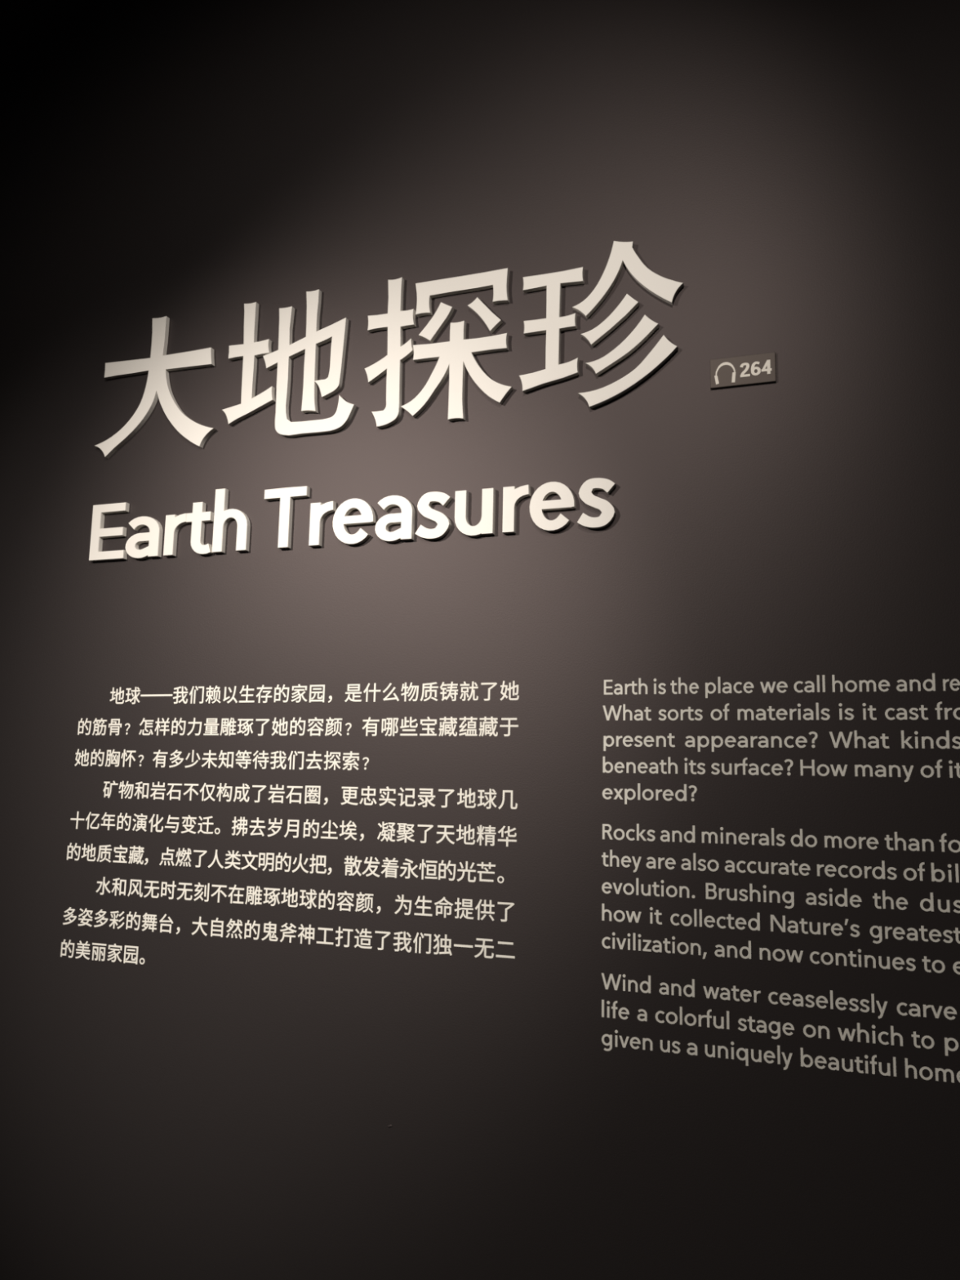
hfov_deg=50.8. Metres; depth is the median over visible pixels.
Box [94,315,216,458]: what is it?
raised character
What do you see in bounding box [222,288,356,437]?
raised character
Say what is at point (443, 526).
raised letter
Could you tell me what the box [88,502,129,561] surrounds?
raised letter
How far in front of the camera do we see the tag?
1.49 m
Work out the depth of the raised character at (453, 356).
1.66 m
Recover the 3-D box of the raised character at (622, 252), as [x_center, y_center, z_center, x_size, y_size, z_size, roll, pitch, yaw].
[0.187,-0.490,1.570,0.258,0.267,0.010,-2,-9,19]
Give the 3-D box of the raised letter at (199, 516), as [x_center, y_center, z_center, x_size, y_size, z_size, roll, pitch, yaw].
[-0.489,-0.195,1.766,0.053,0.094,0.010,-2,-9,19]
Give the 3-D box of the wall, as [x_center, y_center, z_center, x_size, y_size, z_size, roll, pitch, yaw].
[-0.216,-0.154,1.748,7.400,3.800,0.151,-2,-9,19]
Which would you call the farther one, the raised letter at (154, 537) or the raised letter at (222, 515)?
the raised letter at (154, 537)
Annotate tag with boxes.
[710,351,776,389]
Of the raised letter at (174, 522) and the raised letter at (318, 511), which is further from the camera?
the raised letter at (174, 522)
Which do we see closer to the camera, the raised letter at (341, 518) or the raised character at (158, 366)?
the raised letter at (341, 518)
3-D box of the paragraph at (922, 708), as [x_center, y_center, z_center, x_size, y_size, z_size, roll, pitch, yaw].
[0.408,0.140,1.400,0.486,0.182,0.001,-2,-9,19]
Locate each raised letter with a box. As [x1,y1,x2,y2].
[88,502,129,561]
[125,516,163,559]
[163,513,187,556]
[186,502,213,555]
[212,488,250,553]
[264,485,310,549]
[308,501,336,546]
[333,498,375,545]
[374,495,414,542]
[414,491,452,540]
[454,488,495,537]
[502,484,530,533]
[529,481,575,532]
[577,478,616,528]
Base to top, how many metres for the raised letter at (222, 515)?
0.113 m
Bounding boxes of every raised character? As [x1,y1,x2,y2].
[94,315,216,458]
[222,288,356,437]
[364,267,513,428]
[519,240,684,408]
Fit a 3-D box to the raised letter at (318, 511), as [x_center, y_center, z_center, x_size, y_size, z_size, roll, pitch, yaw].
[-0.263,-0.194,1.685,0.043,0.074,0.010,-2,-9,19]
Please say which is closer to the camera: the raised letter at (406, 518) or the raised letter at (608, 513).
the raised letter at (608, 513)
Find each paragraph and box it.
[60,876,515,964]
[66,781,517,883]
[75,680,519,769]
[601,823,959,974]
[601,973,959,1082]
[602,673,959,804]
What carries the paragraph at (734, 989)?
attached to the wall
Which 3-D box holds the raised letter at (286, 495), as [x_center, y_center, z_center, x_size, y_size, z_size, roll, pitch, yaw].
[-0.329,-0.206,1.711,0.082,0.104,0.010,-2,-9,19]
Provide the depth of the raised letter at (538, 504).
1.55 m
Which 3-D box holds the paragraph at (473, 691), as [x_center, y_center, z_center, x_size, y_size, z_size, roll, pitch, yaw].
[-0.329,0.143,1.663,0.822,0.140,0.001,-2,-9,19]
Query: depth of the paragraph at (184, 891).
1.62 m
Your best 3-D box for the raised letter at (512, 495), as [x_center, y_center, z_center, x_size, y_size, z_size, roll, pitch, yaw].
[0.057,-0.203,1.573,0.043,0.074,0.010,-2,-9,19]
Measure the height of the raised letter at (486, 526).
0.075 m
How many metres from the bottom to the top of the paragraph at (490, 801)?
0.140 m
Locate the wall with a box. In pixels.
[0,0,959,1279]
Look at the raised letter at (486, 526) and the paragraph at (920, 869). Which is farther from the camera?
the raised letter at (486, 526)
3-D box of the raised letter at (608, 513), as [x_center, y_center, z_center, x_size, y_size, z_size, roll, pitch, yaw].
[0.177,-0.207,1.530,0.058,0.077,0.010,-2,-9,19]

